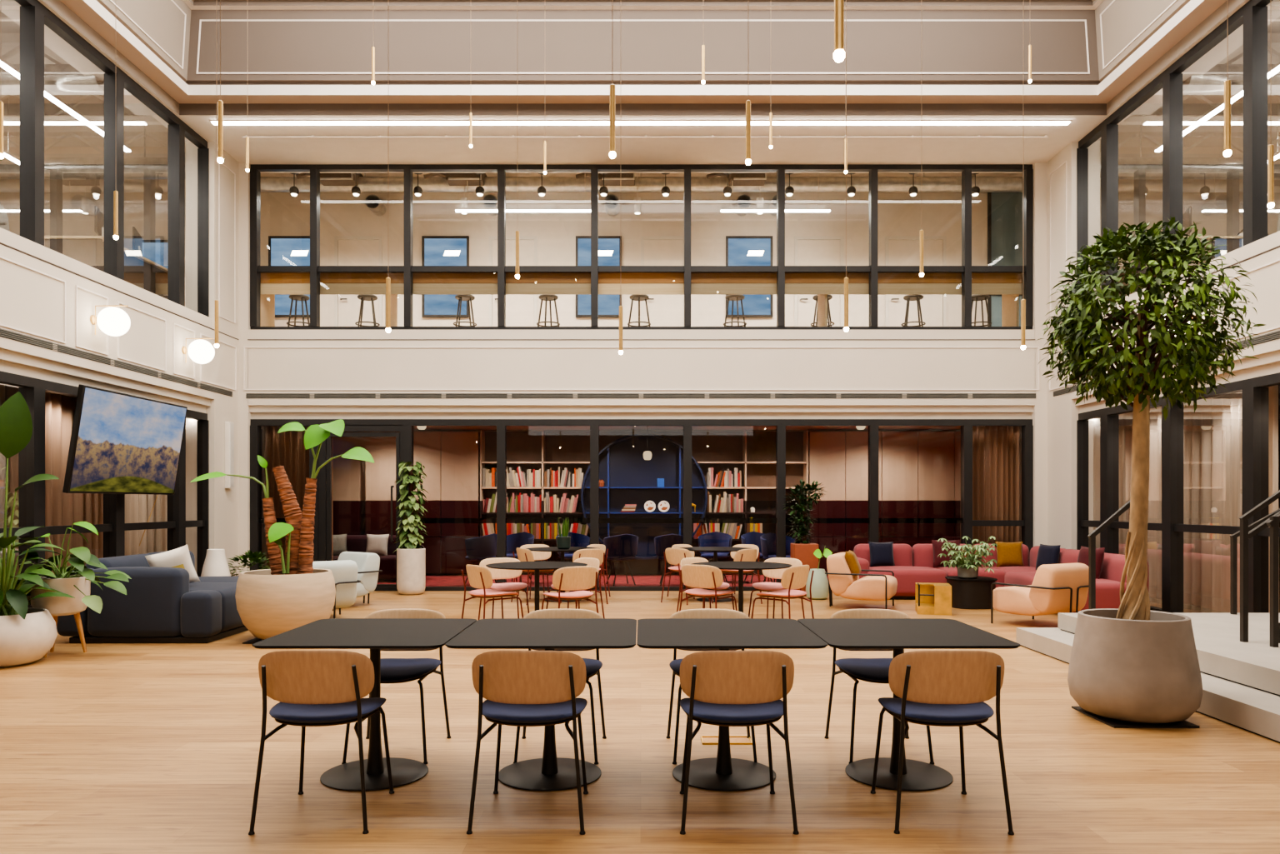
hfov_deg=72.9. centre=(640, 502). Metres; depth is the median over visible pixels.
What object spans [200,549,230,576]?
table lamp
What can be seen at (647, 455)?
pendant lamp
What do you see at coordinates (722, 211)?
diffuser
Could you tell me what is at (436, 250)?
window
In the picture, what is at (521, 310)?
door
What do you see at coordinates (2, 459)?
curtain
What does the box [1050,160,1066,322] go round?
trim
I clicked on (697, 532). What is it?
book
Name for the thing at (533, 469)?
book
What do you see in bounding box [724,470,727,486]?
book
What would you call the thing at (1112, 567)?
cushion
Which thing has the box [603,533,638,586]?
tub chair
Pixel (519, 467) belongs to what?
book
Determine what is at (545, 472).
book
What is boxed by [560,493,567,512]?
book
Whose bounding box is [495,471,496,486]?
book
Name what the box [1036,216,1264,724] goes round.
ficus tree
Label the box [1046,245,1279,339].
trim
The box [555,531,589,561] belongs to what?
tub chair
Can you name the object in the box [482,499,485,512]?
book
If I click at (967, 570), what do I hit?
table plant
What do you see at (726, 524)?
book
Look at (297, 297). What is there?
bar stool
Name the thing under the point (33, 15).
window
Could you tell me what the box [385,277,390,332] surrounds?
pendant light
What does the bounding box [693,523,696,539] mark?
book
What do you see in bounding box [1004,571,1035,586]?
base
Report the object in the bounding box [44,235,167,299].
desk
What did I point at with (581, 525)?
book
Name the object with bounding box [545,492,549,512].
book
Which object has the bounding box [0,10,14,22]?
roof truss
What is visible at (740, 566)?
round table
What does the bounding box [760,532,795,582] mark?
tub chair
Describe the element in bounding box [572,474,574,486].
book
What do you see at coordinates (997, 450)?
curtain
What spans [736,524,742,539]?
book
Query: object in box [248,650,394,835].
dining chair
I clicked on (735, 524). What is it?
book
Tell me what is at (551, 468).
book
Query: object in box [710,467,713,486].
book
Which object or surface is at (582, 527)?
book
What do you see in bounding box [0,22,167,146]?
ceiling
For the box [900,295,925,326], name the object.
bar stool
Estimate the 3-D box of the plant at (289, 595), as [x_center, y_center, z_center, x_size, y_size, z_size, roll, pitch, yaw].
[-3.550,0.262,8.740,1.648,2.211,0.939,0,0,21]
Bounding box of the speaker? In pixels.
[225,421,234,488]
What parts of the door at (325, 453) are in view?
pull handle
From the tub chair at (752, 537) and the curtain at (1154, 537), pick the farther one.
the tub chair at (752, 537)
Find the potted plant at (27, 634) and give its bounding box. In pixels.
[0,391,75,668]
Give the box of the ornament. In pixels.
[750,507,754,512]
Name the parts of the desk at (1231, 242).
modesty panel, panel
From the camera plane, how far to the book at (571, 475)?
16.33 m
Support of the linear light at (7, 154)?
hanging from the ceiling at (93, 106)
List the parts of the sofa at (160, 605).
arm, arm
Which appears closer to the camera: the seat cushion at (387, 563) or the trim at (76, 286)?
the trim at (76, 286)
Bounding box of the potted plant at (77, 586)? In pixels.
[13,521,131,657]
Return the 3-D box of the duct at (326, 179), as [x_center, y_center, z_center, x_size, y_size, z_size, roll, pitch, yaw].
[-5.456,-5.784,15.180,1.031,0.473,0.640,0,0,0]
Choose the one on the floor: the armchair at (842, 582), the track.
the armchair at (842, 582)
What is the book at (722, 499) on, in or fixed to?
on the bookcase
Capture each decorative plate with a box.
[644,500,655,512]
[658,500,669,512]
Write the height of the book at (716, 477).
0.246 m
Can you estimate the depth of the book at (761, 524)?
16.32 m
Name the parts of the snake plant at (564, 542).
pot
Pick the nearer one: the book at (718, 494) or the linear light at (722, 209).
the linear light at (722, 209)
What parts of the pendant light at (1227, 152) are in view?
bulb, cord, cord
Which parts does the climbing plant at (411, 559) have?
pot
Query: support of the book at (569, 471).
on the bookcase
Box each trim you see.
[0,242,239,339]
[0,255,65,343]
[75,285,108,354]
[117,301,166,371]
[172,322,194,379]
[200,333,236,390]
[219,163,235,323]
[243,346,1039,389]
[247,339,1034,339]
[1020,629,1279,743]
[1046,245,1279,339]
[1049,355,1076,390]
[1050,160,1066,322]
[1220,259,1279,342]
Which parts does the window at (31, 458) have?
rail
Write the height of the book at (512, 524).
0.334 m
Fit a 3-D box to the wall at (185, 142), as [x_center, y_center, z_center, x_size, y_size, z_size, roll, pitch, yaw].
[-7.450,-4.470,15.090,0.100,3.500,2.220,0,0,0]
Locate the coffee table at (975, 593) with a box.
[945,575,997,609]
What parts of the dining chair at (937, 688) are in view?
leg, seat rail, leg, seat, backrest, leg, seat rail, leg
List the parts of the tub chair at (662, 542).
seat, leg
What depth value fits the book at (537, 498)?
16.30 m
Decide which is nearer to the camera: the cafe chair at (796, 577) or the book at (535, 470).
the cafe chair at (796, 577)
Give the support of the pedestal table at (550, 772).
on the floor
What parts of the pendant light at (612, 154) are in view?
bulb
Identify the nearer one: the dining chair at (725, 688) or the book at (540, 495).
the dining chair at (725, 688)
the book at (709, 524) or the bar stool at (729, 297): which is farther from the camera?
the book at (709, 524)
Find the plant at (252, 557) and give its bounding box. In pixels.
[227,550,270,576]
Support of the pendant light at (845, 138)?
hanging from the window
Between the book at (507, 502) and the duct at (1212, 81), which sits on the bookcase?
the book at (507, 502)
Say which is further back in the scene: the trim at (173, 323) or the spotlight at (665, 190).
the spotlight at (665, 190)
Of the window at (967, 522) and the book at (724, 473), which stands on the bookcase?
the book at (724, 473)
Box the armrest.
[180,590,221,637]
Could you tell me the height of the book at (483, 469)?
0.358 m
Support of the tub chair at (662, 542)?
on the floor
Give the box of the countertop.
[260,272,1022,326]
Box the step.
[1016,627,1279,741]
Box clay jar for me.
[599,480,604,486]
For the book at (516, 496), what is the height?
0.306 m
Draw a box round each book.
[482,468,487,486]
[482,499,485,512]
[483,523,488,535]
[484,498,490,512]
[485,469,490,486]
[486,499,491,512]
[486,523,491,534]
[488,473,491,486]
[489,494,495,512]
[491,467,496,486]
[491,523,495,533]
[492,492,496,512]
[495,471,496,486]
[506,466,509,486]
[506,498,509,512]
[508,473,512,486]
[508,496,512,512]
[508,523,510,534]
[509,467,514,486]
[510,523,513,534]
[511,470,517,486]
[512,493,515,512]
[514,499,515,512]
[515,473,519,486]
[515,495,517,512]
[516,466,521,486]
[516,523,519,533]
[517,495,519,512]
[518,466,523,486]
[519,493,522,512]
[520,470,524,486]
[520,495,523,512]
[520,523,523,532]
[522,472,526,486]
[523,493,527,512]
[525,495,529,512]
[525,524,530,533]
[526,469,528,486]
[528,469,532,486]
[528,497,530,512]
[530,472,533,486]
[530,493,534,512]
[532,494,535,512]
[532,523,534,539]
[533,469,535,486]
[535,470,536,486]
[535,496,537,512]
[535,523,539,539]
[536,470,539,486]
[536,497,539,512]
[539,468,541,486]
[539,523,541,539]
[540,495,541,512]
[544,471,547,486]
[544,497,545,512]
[544,523,545,539]
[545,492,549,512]
[545,523,548,539]
[547,469,549,486]
[547,525,549,539]
[550,467,552,486]
[550,496,553,512]
[550,523,551,539]
[551,470,553,486]
[551,523,554,539]
[553,495,557,512]
[554,471,556,486]
[554,523,557,539]
[556,470,558,486]
[556,498,559,512]
[558,466,560,486]
[560,470,564,486]
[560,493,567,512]
[561,467,567,486]
[563,470,568,486]
[563,498,569,512]
[565,470,570,487]
[566,499,570,512]
[567,471,570,486]
[569,495,575,513]
[570,474,572,486]
[571,497,576,512]
[571,523,576,533]
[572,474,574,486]
[574,468,576,486]
[574,494,579,512]
[575,470,578,486]
[576,523,580,533]
[578,468,579,486]
[579,524,582,534]
[580,468,581,486]
[580,524,584,534]
[585,523,588,535]
[620,510,634,512]
[621,509,634,510]
[623,507,635,509]
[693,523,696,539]
[696,523,699,539]
[699,524,701,535]
[706,472,709,486]
[706,491,709,512]
[708,468,710,486]
[708,523,710,533]
[709,495,711,512]
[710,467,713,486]
[712,523,714,532]
[713,474,718,486]
[713,495,719,512]
[715,494,720,512]
[715,523,717,531]
[716,470,722,486]
[718,468,724,487]
[719,497,724,512]
[720,471,725,487]
[720,523,725,532]
[721,493,726,512]
[722,491,725,512]
[723,523,727,533]
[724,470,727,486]
[725,497,728,512]
[726,468,729,486]
[726,523,731,534]
[727,494,730,512]
[729,470,731,486]
[729,523,734,535]
[730,494,732,512]
[731,470,734,486]
[731,523,736,539]
[732,494,734,512]
[733,468,737,486]
[734,497,736,512]
[734,525,739,539]
[735,493,738,512]
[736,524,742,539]
[737,473,739,486]
[738,470,741,486]
[738,499,739,512]
[740,499,743,512]
[746,523,749,533]
[749,517,753,532]
[753,523,757,532]
[757,523,759,532]
[760,523,762,533]
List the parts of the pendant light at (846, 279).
cord, cord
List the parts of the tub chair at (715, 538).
seat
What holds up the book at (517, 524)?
on the bookcase
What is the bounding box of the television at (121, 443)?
[62,384,187,545]
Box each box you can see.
[657,478,664,486]
[700,735,752,744]
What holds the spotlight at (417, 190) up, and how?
hanging from the rail
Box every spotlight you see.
[289,173,299,196]
[351,173,360,196]
[413,173,422,196]
[475,173,484,196]
[537,173,546,196]
[599,173,608,196]
[660,173,669,196]
[723,173,731,196]
[785,173,794,196]
[846,173,855,196]
[908,173,918,196]
[971,173,979,196]
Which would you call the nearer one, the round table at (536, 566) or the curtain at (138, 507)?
the round table at (536, 566)
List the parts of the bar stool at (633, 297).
leg, seat, leg, leg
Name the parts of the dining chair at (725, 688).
leg, leg, seat rail, seat, backrest, leg, seat rail, leg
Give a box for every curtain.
[0,383,6,565]
[5,384,103,579]
[125,494,167,555]
[261,425,333,569]
[960,425,1021,545]
[1118,406,1161,607]
[1183,385,1279,613]
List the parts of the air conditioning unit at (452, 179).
casing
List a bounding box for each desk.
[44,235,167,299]
[1118,235,1243,296]
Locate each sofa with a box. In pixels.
[56,550,248,643]
[332,535,424,579]
[853,544,1149,613]
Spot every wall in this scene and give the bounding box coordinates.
[0,141,238,576]
[0,146,167,250]
[42,0,194,114]
[179,0,1106,114]
[185,142,185,307]
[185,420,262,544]
[238,162,1046,575]
[260,192,987,326]
[332,430,959,574]
[1046,140,1279,549]
[1091,0,1244,114]
[1099,139,1100,304]
[1118,146,1279,267]
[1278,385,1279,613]
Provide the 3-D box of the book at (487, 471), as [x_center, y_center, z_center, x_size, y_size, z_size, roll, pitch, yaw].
[-2.895,-0.466,16.429,0.055,0.336,0.209,0,0,0]
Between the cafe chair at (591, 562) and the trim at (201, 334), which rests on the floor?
the cafe chair at (591, 562)
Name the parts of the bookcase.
shelf, shelf, panel, shelf, niche shelf, niche shelf, panel, shelf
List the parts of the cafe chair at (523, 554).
backrest, leg, seat, leg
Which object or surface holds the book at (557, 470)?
on the bookcase
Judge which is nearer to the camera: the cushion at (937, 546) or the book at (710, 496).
the cushion at (937, 546)
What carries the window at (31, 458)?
in the wall at (31, 301)
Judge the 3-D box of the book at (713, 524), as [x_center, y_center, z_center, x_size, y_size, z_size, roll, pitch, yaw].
[1.372,0.503,16.415,0.040,0.354,0.236,0,0,0]
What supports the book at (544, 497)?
on the bookcase
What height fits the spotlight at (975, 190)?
0.422 m
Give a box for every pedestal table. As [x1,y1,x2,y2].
[252,618,476,791]
[445,618,636,791]
[636,618,827,791]
[797,618,1019,791]
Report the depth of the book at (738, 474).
16.30 m
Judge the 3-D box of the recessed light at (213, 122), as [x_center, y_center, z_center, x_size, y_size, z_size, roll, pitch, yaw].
[0.000,-5.283,12.050,11.940,0.030,0.100,0,0,0]
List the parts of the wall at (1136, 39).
moulding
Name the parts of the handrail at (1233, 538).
post, rail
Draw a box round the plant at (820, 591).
[805,547,832,599]
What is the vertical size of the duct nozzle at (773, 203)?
0.260 m
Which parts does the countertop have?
support panel, support panel, support panel, support panel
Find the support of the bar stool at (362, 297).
on the floor
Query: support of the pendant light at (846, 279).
hanging from the window
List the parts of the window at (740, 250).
lit panel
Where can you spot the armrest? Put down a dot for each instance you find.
(201, 610)
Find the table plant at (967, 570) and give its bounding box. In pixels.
[937,535,999,579]
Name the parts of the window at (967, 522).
rail, rail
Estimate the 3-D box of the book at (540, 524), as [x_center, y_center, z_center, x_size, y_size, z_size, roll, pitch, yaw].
[-1.904,0.536,16.430,0.030,0.287,0.206,0,0,0]
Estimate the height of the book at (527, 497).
0.306 m
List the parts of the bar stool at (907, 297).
leg, leg, seat, leg, leg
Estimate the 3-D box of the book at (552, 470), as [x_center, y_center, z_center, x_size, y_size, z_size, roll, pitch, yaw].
[-1.668,-0.455,16.435,0.030,0.315,0.197,0,0,0]
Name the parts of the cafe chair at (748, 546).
leg, backrest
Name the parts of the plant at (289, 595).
stem, stem, stem, planter, stem, stem, stem, stem, stem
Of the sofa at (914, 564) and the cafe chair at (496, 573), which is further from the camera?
the sofa at (914, 564)
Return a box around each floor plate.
[242,637,262,644]
[1071,705,1199,728]
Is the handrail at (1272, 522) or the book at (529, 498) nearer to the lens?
the handrail at (1272, 522)
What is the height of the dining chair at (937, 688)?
0.761 m
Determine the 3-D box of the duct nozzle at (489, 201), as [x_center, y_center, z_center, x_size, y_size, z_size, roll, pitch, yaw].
[-2.715,-5.423,15.805,0.260,0.260,0.410,0,0,0]
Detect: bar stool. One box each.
[286,295,309,326]
[355,295,379,326]
[453,295,476,326]
[536,295,559,326]
[627,295,650,326]
[723,295,746,326]
[810,295,834,326]
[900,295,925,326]
[971,295,991,326]
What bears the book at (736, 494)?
on the bookcase
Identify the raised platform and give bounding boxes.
[1058,613,1279,694]
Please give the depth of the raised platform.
6.27 m
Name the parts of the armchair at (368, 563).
backrest, seat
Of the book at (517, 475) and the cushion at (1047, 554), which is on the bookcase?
the book at (517, 475)
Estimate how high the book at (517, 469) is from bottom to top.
0.374 m
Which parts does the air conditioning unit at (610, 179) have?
casing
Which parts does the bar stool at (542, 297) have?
leg, leg, seat, leg, leg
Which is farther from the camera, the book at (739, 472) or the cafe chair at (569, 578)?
the book at (739, 472)
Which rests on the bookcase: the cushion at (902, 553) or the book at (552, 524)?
the book at (552, 524)
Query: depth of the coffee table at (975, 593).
11.23 m
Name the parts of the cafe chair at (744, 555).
seat rail, leg, seat, backrest, leg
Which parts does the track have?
rail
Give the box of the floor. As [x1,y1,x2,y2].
[0,574,1279,853]
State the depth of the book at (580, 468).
16.34 m
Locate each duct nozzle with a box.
[365,194,385,215]
[482,194,497,215]
[604,194,619,215]
[735,194,751,215]
[769,195,786,215]
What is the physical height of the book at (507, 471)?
0.376 m
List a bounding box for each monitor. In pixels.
[94,205,104,237]
[132,226,142,255]
[1182,205,1191,236]
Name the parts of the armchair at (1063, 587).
seat, backrest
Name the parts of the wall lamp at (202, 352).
wall plate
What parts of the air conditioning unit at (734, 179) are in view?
casing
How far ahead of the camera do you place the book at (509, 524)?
16.30 m
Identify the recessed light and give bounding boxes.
[210,120,1071,124]
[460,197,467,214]
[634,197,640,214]
[756,197,763,214]
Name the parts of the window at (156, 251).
frame, pane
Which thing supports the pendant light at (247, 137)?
hanging from the window
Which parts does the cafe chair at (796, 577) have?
leg, seat rail, leg, seat, leg, backrest, leg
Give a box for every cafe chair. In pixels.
[461,564,523,619]
[478,557,529,619]
[510,547,558,604]
[518,544,555,599]
[541,565,598,613]
[545,557,604,618]
[560,548,608,604]
[565,544,610,596]
[660,548,709,604]
[666,544,694,599]
[676,557,734,611]
[679,564,737,611]
[711,548,762,604]
[730,544,761,594]
[748,557,804,618]
[750,565,814,619]
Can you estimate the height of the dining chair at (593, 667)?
0.761 m
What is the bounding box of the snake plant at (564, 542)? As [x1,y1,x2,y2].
[556,518,570,549]
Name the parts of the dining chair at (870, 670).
leg, seat rail, leg, seat, backrest, leg, leg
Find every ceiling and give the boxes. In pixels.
[0,0,1279,173]
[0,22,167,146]
[260,173,1022,176]
[260,425,959,429]
[1118,22,1279,146]
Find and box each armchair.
[312,560,360,618]
[332,551,382,610]
[825,552,897,609]
[990,563,1088,623]
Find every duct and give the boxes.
[0,64,104,92]
[0,115,185,179]
[260,173,1022,192]
[1100,115,1279,179]
[1182,64,1279,92]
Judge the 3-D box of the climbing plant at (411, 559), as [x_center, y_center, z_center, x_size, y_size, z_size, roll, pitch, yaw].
[-3.470,0.376,13.098,0.524,2.008,0.508,0,0,44]
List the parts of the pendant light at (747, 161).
bulb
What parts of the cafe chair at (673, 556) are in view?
leg, seat, backrest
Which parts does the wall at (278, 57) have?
moulding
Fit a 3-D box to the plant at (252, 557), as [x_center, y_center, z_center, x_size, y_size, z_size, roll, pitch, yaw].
[-5.422,1.016,12.099,0.869,0.728,0.669,0,0,0]
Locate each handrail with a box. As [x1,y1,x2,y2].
[1087,500,1130,609]
[1230,508,1279,614]
[1239,490,1279,647]
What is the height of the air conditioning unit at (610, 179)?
0.473 m
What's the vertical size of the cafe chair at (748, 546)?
0.761 m
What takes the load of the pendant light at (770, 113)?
hanging from the window
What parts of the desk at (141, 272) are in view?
panel, modesty panel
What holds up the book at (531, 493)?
on the bookcase
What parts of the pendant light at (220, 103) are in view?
cord, cord, bulb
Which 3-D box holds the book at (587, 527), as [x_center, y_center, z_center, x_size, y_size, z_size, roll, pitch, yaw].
[-1.027,0.537,16.430,0.091,0.300,0.207,0,0,0]
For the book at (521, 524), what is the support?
on the bookcase
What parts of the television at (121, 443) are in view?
casing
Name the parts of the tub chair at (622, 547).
leg, leg, seat, leg, leg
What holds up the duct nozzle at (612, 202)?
attached to the wall at (342, 214)
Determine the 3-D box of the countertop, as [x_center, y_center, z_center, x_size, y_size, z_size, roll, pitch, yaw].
[0.000,-3.185,14.050,12.200,0.930,0.660,0,0,0]
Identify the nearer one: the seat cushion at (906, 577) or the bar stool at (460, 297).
the seat cushion at (906, 577)
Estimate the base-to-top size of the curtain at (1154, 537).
2.740 m
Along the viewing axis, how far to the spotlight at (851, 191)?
14.46 m
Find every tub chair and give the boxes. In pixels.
[465,533,496,583]
[506,531,534,582]
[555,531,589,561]
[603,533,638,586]
[654,533,683,585]
[697,531,732,582]
[740,531,772,583]
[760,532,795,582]
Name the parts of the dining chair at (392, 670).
leg, leg, backrest, seat, leg, seat rail, leg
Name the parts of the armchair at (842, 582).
backrest, seat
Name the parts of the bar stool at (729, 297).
leg, leg, seat, leg, leg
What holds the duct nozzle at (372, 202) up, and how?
attached to the wall at (342, 214)
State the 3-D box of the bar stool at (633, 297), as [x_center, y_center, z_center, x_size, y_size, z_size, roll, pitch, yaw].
[-0.028,-3.119,14.750,0.404,0.802,0.404,0,0,44]
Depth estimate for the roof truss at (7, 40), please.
11.23 m
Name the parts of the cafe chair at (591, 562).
leg, seat rail, backrest, leg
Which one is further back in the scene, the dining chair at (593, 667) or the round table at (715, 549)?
the round table at (715, 549)
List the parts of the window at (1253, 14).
rail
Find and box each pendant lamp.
[416,425,426,429]
[643,450,651,459]
[855,425,865,429]
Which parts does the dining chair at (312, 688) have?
leg, seat rail, leg, backrest, seat, leg, seat rail, leg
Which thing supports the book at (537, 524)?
on the bookcase
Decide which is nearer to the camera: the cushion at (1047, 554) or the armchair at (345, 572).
the armchair at (345, 572)
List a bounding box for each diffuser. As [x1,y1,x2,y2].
[3,152,19,164]
[211,121,1069,124]
[455,210,590,212]
[720,210,829,212]
[1274,154,1279,160]
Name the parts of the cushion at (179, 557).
yellow panel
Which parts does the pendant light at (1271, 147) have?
bulb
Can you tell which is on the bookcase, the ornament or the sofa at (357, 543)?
the ornament
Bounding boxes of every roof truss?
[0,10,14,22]
[0,33,61,64]
[0,92,162,124]
[3,125,185,157]
[1100,125,1279,157]
[1119,92,1279,124]
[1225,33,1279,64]
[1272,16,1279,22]
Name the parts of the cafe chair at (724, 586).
leg, backrest, seat, leg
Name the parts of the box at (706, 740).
lid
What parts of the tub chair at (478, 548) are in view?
seat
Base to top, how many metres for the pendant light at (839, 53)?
5.921 m
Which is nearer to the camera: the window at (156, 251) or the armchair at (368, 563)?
the armchair at (368, 563)
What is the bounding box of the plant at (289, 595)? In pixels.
[190,419,374,639]
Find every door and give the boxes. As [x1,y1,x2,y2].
[318,425,403,587]
[334,236,382,326]
[489,236,537,326]
[640,236,684,326]
[794,236,843,326]
[885,236,946,326]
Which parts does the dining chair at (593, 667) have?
leg, leg, backrest, leg, seat, leg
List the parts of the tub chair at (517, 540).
seat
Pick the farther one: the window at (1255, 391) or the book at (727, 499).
the book at (727, 499)
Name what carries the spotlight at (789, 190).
hanging from the rail
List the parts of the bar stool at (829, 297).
leg, seat, leg, leg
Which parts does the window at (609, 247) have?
lit panel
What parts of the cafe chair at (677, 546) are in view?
leg, backrest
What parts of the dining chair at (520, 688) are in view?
leg, seat rail, leg, backrest, seat, seat rail, leg, leg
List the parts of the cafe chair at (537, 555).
leg, backrest, leg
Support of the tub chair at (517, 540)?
on the floor
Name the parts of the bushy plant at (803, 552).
planter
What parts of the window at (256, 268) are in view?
rail, rail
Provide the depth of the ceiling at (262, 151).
12.64 m
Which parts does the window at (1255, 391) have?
rail, rail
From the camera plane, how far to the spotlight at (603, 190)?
14.46 m
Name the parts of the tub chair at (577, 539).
seat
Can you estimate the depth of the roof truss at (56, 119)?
12.58 m
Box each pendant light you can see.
[0,101,4,159]
[113,190,118,239]
[214,300,219,348]
[217,0,223,163]
[245,136,249,171]
[371,46,374,84]
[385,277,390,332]
[469,112,472,147]
[515,230,519,279]
[543,140,546,174]
[609,84,615,158]
[618,305,623,354]
[701,45,704,84]
[745,100,750,164]
[769,112,772,149]
[833,0,844,62]
[844,0,848,331]
[844,138,847,173]
[919,230,924,276]
[1020,299,1025,349]
[1028,45,1031,83]
[1223,0,1231,157]
[1267,144,1274,208]
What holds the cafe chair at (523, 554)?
on the floor
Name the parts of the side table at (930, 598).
panel, panel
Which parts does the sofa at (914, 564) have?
arm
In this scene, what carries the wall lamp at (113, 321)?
attached to the wall at (31, 301)
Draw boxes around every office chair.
[0,201,9,231]
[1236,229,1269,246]
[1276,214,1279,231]
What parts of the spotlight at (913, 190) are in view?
rod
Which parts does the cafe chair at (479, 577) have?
leg, backrest, leg, seat, seat rail, leg, leg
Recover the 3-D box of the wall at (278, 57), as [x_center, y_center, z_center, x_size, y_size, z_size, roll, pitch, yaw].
[0.030,-6.410,11.615,12.680,2.220,0.470,0,0,0]
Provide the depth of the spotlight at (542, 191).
14.46 m
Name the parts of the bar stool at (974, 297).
leg, seat, leg, leg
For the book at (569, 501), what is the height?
0.251 m
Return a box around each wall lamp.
[90,305,130,336]
[181,338,214,364]
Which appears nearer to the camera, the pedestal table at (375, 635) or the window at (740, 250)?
the pedestal table at (375, 635)
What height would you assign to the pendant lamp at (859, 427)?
0.189 m
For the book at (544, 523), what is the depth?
16.32 m
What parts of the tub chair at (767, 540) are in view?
seat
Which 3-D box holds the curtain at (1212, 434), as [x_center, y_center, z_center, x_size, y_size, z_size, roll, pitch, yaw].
[6.889,0.010,10.375,0.138,2.740,2.050,0,0,0]
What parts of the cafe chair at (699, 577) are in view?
leg, backrest, seat, leg, seat rail, leg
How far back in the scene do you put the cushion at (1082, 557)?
10.70 m
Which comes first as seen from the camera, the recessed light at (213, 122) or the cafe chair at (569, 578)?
the cafe chair at (569, 578)
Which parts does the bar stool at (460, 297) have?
leg, leg, seat, leg, leg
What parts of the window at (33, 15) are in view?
rail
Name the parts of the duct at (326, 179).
casing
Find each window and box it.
[0,370,209,607]
[15,0,209,317]
[132,240,167,268]
[250,164,1033,329]
[250,419,1033,590]
[268,235,309,317]
[421,235,469,317]
[575,235,621,317]
[725,235,772,317]
[987,192,1022,326]
[1076,0,1272,303]
[1076,372,1279,613]
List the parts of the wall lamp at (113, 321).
wall plate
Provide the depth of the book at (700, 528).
16.34 m
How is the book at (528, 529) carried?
on the bookcase
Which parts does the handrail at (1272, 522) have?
post, rail, rail, rail, post, plate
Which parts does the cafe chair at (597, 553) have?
backrest, leg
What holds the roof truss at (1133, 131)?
attached to the wall at (1100, 139)
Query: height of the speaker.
0.994 m
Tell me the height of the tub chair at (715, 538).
0.876 m
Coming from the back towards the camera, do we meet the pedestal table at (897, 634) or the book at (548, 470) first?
the book at (548, 470)
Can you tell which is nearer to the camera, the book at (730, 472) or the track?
the track
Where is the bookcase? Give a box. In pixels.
[480,430,808,574]
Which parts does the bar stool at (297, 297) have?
leg, leg, seat, leg, leg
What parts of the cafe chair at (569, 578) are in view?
leg, seat rail, leg, seat, backrest, seat rail, leg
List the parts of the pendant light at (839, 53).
bulb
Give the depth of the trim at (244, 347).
13.47 m
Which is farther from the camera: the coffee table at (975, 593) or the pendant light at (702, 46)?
the coffee table at (975, 593)
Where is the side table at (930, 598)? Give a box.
[915,582,951,615]
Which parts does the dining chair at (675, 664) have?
leg, seat, leg, backrest, leg, leg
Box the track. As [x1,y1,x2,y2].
[241,135,1048,138]
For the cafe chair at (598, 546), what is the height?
0.761 m
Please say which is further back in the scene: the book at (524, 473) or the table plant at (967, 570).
the book at (524, 473)
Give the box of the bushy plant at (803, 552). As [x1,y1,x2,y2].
[781,479,826,596]
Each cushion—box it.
[85,554,152,569]
[145,545,199,583]
[146,550,194,569]
[189,582,244,632]
[195,576,238,582]
[332,534,347,555]
[332,555,395,579]
[365,534,389,555]
[844,550,861,576]
[853,544,912,566]
[867,565,946,596]
[868,541,894,566]
[911,544,972,568]
[931,540,961,567]
[935,566,1005,588]
[971,544,1029,567]
[991,566,1036,573]
[995,541,1024,567]
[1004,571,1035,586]
[1029,545,1065,567]
[1035,544,1060,569]
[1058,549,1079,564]
[1067,578,1126,613]
[1076,545,1104,579]
[1099,552,1149,592]
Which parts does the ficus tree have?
planter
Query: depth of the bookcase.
16.65 m
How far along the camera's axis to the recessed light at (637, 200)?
15.15 m
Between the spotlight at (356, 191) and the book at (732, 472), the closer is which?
the spotlight at (356, 191)
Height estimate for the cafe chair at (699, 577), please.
0.761 m
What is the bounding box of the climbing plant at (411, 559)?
[392,461,429,594]
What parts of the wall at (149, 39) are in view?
moulding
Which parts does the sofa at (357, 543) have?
backrest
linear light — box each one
[0,56,130,152]
[3,97,19,164]
[455,207,590,212]
[720,207,830,212]
[1155,61,1279,152]
[1274,96,1279,160]
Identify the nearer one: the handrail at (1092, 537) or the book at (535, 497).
the handrail at (1092, 537)
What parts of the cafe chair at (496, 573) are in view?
leg, leg, backrest, seat, leg, leg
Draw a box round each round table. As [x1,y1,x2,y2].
[485,561,587,610]
[525,546,599,602]
[680,546,750,602]
[691,561,791,613]
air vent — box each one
[0,328,232,396]
[245,393,1036,398]
[1052,330,1279,396]
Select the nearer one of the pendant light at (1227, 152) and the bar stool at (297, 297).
the pendant light at (1227, 152)
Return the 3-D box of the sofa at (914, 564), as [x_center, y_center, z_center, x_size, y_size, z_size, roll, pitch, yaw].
[4.565,1.000,11.758,3.030,0.760,3.005,0,0,0]
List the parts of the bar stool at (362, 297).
leg, leg, seat, leg, leg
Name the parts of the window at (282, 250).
lit panel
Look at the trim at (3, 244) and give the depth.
10.09 m
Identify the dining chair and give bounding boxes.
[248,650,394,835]
[341,609,450,764]
[466,650,588,834]
[513,609,606,764]
[665,609,757,764]
[680,650,799,834]
[824,609,934,764]
[870,650,1014,835]
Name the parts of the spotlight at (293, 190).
rod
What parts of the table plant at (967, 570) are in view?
pot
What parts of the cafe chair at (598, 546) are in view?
backrest, leg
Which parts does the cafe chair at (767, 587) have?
leg, leg, seat, leg, backrest, leg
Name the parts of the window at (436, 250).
lit panel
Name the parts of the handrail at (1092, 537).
post, rail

